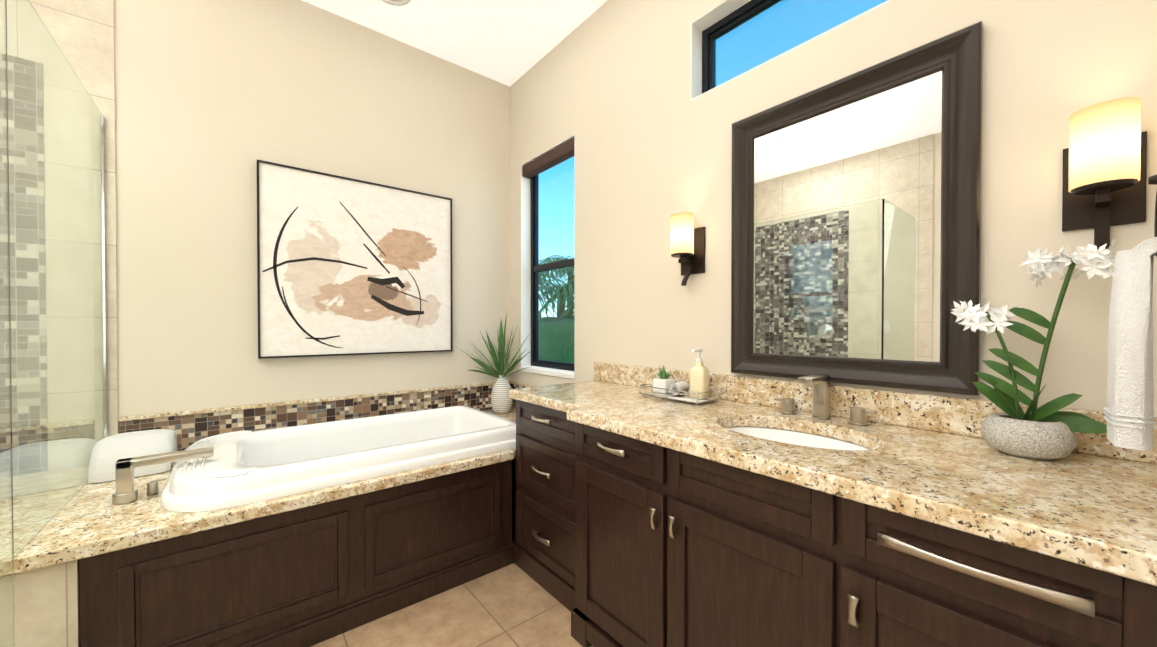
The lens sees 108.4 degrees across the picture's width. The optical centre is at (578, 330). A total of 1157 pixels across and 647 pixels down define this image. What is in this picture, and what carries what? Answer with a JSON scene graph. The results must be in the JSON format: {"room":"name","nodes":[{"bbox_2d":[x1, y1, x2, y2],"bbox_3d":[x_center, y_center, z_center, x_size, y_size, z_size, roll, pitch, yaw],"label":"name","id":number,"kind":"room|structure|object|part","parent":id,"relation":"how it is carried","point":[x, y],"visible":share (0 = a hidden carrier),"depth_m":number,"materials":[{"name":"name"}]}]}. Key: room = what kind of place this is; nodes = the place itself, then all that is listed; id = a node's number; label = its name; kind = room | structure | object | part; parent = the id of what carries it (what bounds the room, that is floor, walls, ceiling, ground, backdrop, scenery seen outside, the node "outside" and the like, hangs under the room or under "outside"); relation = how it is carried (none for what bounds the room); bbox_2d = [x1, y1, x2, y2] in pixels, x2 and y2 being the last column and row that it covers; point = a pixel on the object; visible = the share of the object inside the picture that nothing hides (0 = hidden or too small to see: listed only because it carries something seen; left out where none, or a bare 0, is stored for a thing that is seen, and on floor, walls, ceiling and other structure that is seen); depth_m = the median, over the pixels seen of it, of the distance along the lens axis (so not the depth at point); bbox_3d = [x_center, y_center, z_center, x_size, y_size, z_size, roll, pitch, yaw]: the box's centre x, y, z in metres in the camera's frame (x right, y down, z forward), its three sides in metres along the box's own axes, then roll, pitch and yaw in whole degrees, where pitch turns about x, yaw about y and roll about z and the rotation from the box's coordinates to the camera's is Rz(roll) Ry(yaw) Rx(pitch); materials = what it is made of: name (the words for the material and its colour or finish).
{"room":"bathroom","nodes":[
{"label":"bathroom","id":0,"kind":"room"},
{"bbox_2d":[114,0,509,433],"bbox_3d":[-1.950,-0.354,2.178,3.870,3.080,0.100,0,1,-39],"label":"wall","id":1,"kind":"structure","parent":0,"point":[215,100],"depth_m":2.26,"materials":[{"name":"beige paint"}]},
{"bbox_2d":[29,0,117,436],"bbox_3d":[-2.744,-0.347,1.458,1.530,3.080,0.012,0,1,-39],"label":"wall tile","id":2,"kind":"structure","parent":1,"relation":"attached to","point":[81,32],"depth_m":1.91,"materials":[{"name":"beige tile"}]},
{"bbox_2d":[256,159,452,358],"bbox_3d":[-1.318,-0.388,2.601,1.085,1.070,0.040,0,1,-39],"label":"picture","id":3,"kind":"object","parent":1,"relation":"attached to","point":[347,266],"visible":0.96,"depth_m":2.53,"materials":[{"name":"paper"}]},
{"bbox_2d":[311,481,593,646],"bbox_3d":[-0.952,1.248,0.969,3.870,0.100,3.260,0,1,-39],"label":"floor","id":4,"kind":"structure","parent":0,"point":[513,605],"depth_m":1.71,"materials":[{"name":"tile"}]},
{"bbox_2d":[14,559,79,646],"bbox_3d":[-2.388,0.929,1.103,1.583,0.534,0.998,0,1,-39],"label":"wall","id":5,"kind":"structure","parent":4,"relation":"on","point":[46,606],"depth_m":1.18,"materials":[{"name":"tile"}]},
{"bbox_2d":[0,0,106,646],"bbox_3d":[-1.916,0.113,0.914,0.879,2.170,1.871,0,1,-39],"label":"glass","id":6,"kind":"object","parent":4,"relation":"on","point":[53,396],"visible":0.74,"depth_m":1.32,"materials":[{"name":"clear glass"}]},
{"bbox_2d":[14,381,535,646],"bbox_3d":[-1.602,0.798,1.736,3.599,0.785,1.038,0,1,-39],"label":"tub surround","id":7,"kind":"object","parent":4,"relation":"on","point":[309,568],"visible":0.85,"depth_m":1.58,"materials":[{"name":"stone"}]},
{"bbox_2d":[88,429,177,482],"bbox_3d":[-1.954,0.530,1.848,0.233,0.156,0.330,0,1,-39],"label":"towel","id":8,"kind":"object","parent":7,"relation":"on","point":[108,453],"visible":0.92,"depth_m":1.75,"materials":[{"name":"white fabric"}]},
{"bbox_2d":[112,447,213,504],"bbox_3d":[-1.551,0.536,1.569,0.272,0.149,0.083,0,1,-39],"label":"tub faucet","id":9,"kind":"object","parent":7,"relation":"on","point":[126,492],"visible":1,"depth_m":1.51,"materials":[{"name":"silver metal"}]},
{"bbox_2d":[160,405,515,511],"bbox_3d":[-1.062,0.742,2.113,1.450,0.480,0.860,0,1,-39],"label":"bathtub","id":10,"kind":"object","parent":7,"relation":"in","point":[240,468],"visible":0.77,"depth_m":1.91,"materials":[{"name":"white ceramic"}]},
{"bbox_2d":[457,313,532,413],"bbox_3d":[-0.552,0.226,2.891,0.450,0.746,0.512,0,1,-39],"label":"potted plant","id":11,"kind":"object","parent":7,"relation":"on","point":[501,401],"visible":0.96,"depth_m":2.99,"materials":[{"name":"green plant"}]},
{"bbox_2d":[513,402,1156,646],"bbox_3d":[0.470,0.768,1.504,0.680,0.850,1.996,0,1,-39],"label":"bathroom vanity","id":12,"kind":"object","parent":4,"relation":"on","point":[926,520],"depth_m":1.04,"materials":[{"name":"brown wood"}]},
{"bbox_2d":[508,378,1156,577],"bbox_3d":[0.473,0.324,1.503,0.672,0.042,1.996,0,1,-39],"label":"countertop","id":13,"kind":"structure","parent":12,"relation":"on","point":[1090,505],"depth_m":0.93,"materials":[{"name":"beige stone"}]},
{"bbox_2d":[638,383,721,404],"bbox_3d":[0.443,0.274,1.845,0.170,0.049,0.320,0,1,-39],"label":"tray","id":14,"kind":"object","parent":13,"relation":"on","point":[685,396],"visible":0.77,"depth_m":1.77,"materials":[{"name":"silver metal"}]},
{"bbox_2d":[653,378,674,393],"bbox_3d":[0.393,0.251,1.914,0.072,0.062,0.072,0,1,-39],"label":"pot","id":15,"kind":"object","parent":14,"relation":"on","point":[663,383],"visible":0.85,"depth_m":1.89,"materials":[{"name":"white ceramic"}]},
{"bbox_2d":[655,365,673,378],"bbox_3d":[0.386,0.190,1.930,0.120,0.068,0.115,0,1,-39],"label":"succulent","id":16,"kind":"object","parent":15,"relation":"in","point":[662,374],"visible":0.81,"depth_m":1.91,"materials":[{"name":"green plant"}]},
{"bbox_2d":[669,381,688,394],"bbox_3d":[0.445,0.253,1.842,0.054,0.052,0.105,0,1,37],"label":"cloth","id":17,"kind":"object","parent":14,"relation":"on","point":[682,386],"visible":0.98,"depth_m":1.81,"materials":[{"name":"white fabric"}]},
{"bbox_2d":[689,362,708,398],"bbox_3d":[0.513,0.208,1.774,0.054,0.150,0.072,0,1,-39],"label":"soap dispenser","id":18,"kind":"object","parent":14,"relation":"on","point":[699,370],"visible":0.88,"depth_m":1.75,"materials":[{"name":"beige plastic"}]},
{"bbox_2d":[690,377,699,391],"bbox_3d":[0.492,0.227,1.756,0.002,0.057,0.048,0,1,-39],"label":"label","id":19,"kind":"object","parent":18,"relation":"attached to","point":[694,384],"visible":1,"depth_m":1.75,"materials":[{"name":"beige paper"}]},
{"bbox_2d":[692,349,701,361],"bbox_3d":[0.501,0.106,1.763,0.058,0.055,0.026,0,1,-39],"label":"pump","id":20,"kind":"object","parent":18,"relation":"attached to","point":[699,358],"visible":1,"depth_m":1.76,"materials":[{"name":"white plastic"}]},
{"bbox_2d":[728,418,871,453],"bbox_3d":[0.656,0.415,1.285,0.337,0.160,0.480,0,1,-39],"label":"sink","id":21,"kind":"object","parent":13,"relation":"in","point":[813,440],"depth_m":1.41,"materials":[{"name":"white ceramic"}]},
{"bbox_2d":[772,374,871,425],"bbox_3d":[0.796,0.228,1.424,0.165,0.149,0.304,0,1,-39],"label":"faucet","id":22,"kind":"object","parent":13,"relation":"on","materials":[{"name":"silver metal"}]},
{"bbox_2d":[950,238,1115,459],"bbox_3d":[1.109,0.050,1.026,0.148,0.513,0.292,0,1,-39],"label":"orchid","id":23,"kind":"object","parent":13,"relation":"on","point":[1047,430],"visible":1,"depth_m":1.01,"materials":[{"name":"plant"}]},
{"bbox_3d":[1.106,0.260,1.032,0.148,0.092,0.163,0,1,-39],"label":"pot","id":24,"kind":"part","parent":23,"relation":"part of","materials":[{"name":"stone"}]},
{"bbox_2d":[302,0,606,85],"bbox_3d":[-0.952,-1.932,0.939,3.870,0.100,3.260,0,1,-39],"label":"ceiling","id":25,"kind":"structure","parent":0,"point":[508,42],"depth_m":2.59,"materials":[{"name":"white paint"}]},
{"bbox_2d":[382,0,410,5],"bbox_3d":[-1.042,-1.891,2.324,0.210,0.006,0.210,0,1,-39],"label":"ceiling light","id":26,"kind":"object","parent":25,"relation":"attached to","point":[398,2],"visible":1,"depth_m":2.40,"materials":[{"name":"white plastic"}]},
{"bbox_2d":[510,0,1156,482],"bbox_3d":[0.474,-0.353,2.149,0.150,3.080,3.010,0,1,-39],"label":"wall","id":27,"kind":"structure","parent":0,"point":[608,84],"depth_m":1.81,"materials":[{"name":"paint"}]},
{"bbox_2d":[519,367,574,378],"bbox_3d":[-0.201,0.289,2.921,0.096,0.031,0.658,0,1,-39],"label":"window sill","id":28,"kind":"structure","parent":27,"relation":"attached to","point":[554,373],"depth_m":2.85,"materials":[{"name":"white paint"}]},
{"bbox_2d":[521,135,574,373],"bbox_3d":[-0.176,-0.484,2.934,0.134,1.514,0.650,0,1,-39],"label":"window","id":29,"kind":"structure","parent":27,"relation":"attached to","point":[536,268],"depth_m":3.16,"materials":[{"name":"black"}]},
{"bbox_2d":[522,138,573,177],"bbox_3d":[-0.197,-1.194,2.911,0.072,0.083,0.640,0,1,-39],"label":"window shade","id":30,"kind":"object","parent":29,"relation":"attached to","point":[551,158],"visible":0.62,"depth_m":2.88,"materials":[{"name":"brown"}]},
{"bbox_2d":[670,212,704,285],"bbox_3d":[0.483,-0.365,1.905,0.140,0.319,0.128,0,1,-39],"label":"sconce","id":31,"kind":"object","parent":27,"relation":"attached to","point":[687,243],"visible":1,"depth_m":1.87,"materials":[{"name":"white glass"}]},
{"bbox_3d":[0.469,-0.435,1.893,0.104,0.178,0.104,0,1,-39],"label":"lamp shade","id":32,"kind":"part","parent":31,"relation":"part of","materials":[{"name":"beige glass"}]},
{"bbox_2d":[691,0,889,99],"bbox_3d":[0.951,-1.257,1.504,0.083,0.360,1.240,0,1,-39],"label":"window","id":33,"kind":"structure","parent":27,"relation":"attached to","point":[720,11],"depth_m":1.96,"materials":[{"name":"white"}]},
{"bbox_2d":[702,0,883,93],"bbox_3d":[1.004,-1.258,1.547,0.050,0.356,1.236,0,1,-39],"label":"transom","id":34,"kind":"object","parent":27,"relation":"attached to","point":[740,16],"visible":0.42,"depth_m":1.91,"materials":[{"name":"black"}]},
{"bbox_3d":[1.004,-1.258,1.547,0.050,0.356,1.236,0,1,-39],"label":"frame","id":35,"kind":"part","parent":34,"relation":"part of","materials":[{"name":"black metal"}]},
{"bbox_2d":[731,21,982,395],"bbox_3d":[0.898,-0.346,1.479,0.037,1.053,0.765,0,1,-39],"label":"mirror","id":36,"kind":"object","parent":27,"relation":"attached to","point":[856,215],"visible":0.94,"depth_m":1.40,"materials":[{"name":"black mirror"}]},
{"label":"glass","id":37,"kind":"part","parent":36,"relation":"part of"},
{"bbox_2d":[1062,97,1146,249],"bbox_3d":[1.236,-0.356,0.983,0.140,0.318,0.128,0,1,-39],"label":"sconce","id":38,"kind":"object","parent":27,"relation":"attached to","point":[1104,182],"visible":0.96,"depth_m":0.97,"materials":[{"name":"white glass"}]},
{"bbox_3d":[1.222,-0.426,0.971,0.104,0.178,0.104,0,1,-39],"label":"lamp shade","id":39,"kind":"part","parent":38,"relation":"part of","materials":[{"name":"beige glass"}]},
{"bbox_2d":[594,362,1156,465],"bbox_3d":[0.725,0.247,1.708,0.020,0.108,1.996,0,1,-39],"label":"backsplash","id":40,"kind":"structure","parent":0,"relation":"attached to","point":[953,415],"depth_m":1.35,"materials":[{"name":"beige stone"}]},
{"bbox_3d":[0.031,-0.331,-0.251,3.870,3.080,0.150,0,1,-39],"label":"wall","id":41,"kind":"structure","parent":0,"visible":0},
{"bbox_2d":[1103,174,1156,450],"bbox_3d":[0.943,-0.045,0.672,0.163,0.459,0.120,0,1,-39],"label":"towel","id":42,"kind":"object","parent":41,"relation":"attached to","point":[1130,416],"visible":1,"depth_m":0.66,"materials":[{"name":"white fabric"}]},
{"label":"outside","id":43,"kind":"structure","parent":0,"visible":0},
{"bbox_3d":[4.996,1.202,7.924,14.120,0.100,22.000,0,1,-39],"label":"ground","id":44,"kind":"structure","parent":43,"visible":0},
{"bbox_2d":[539,255,574,362],"bbox_3d":[2.316,-0.549,7.753,6.592,3.608,15.303,0,1,-39],"label":"garden","id":45,"kind":"object","parent":44,"relation":"on","point":[546,345],"depth_m":6.91,"materials":[{"name":"green plant"}]}
]}

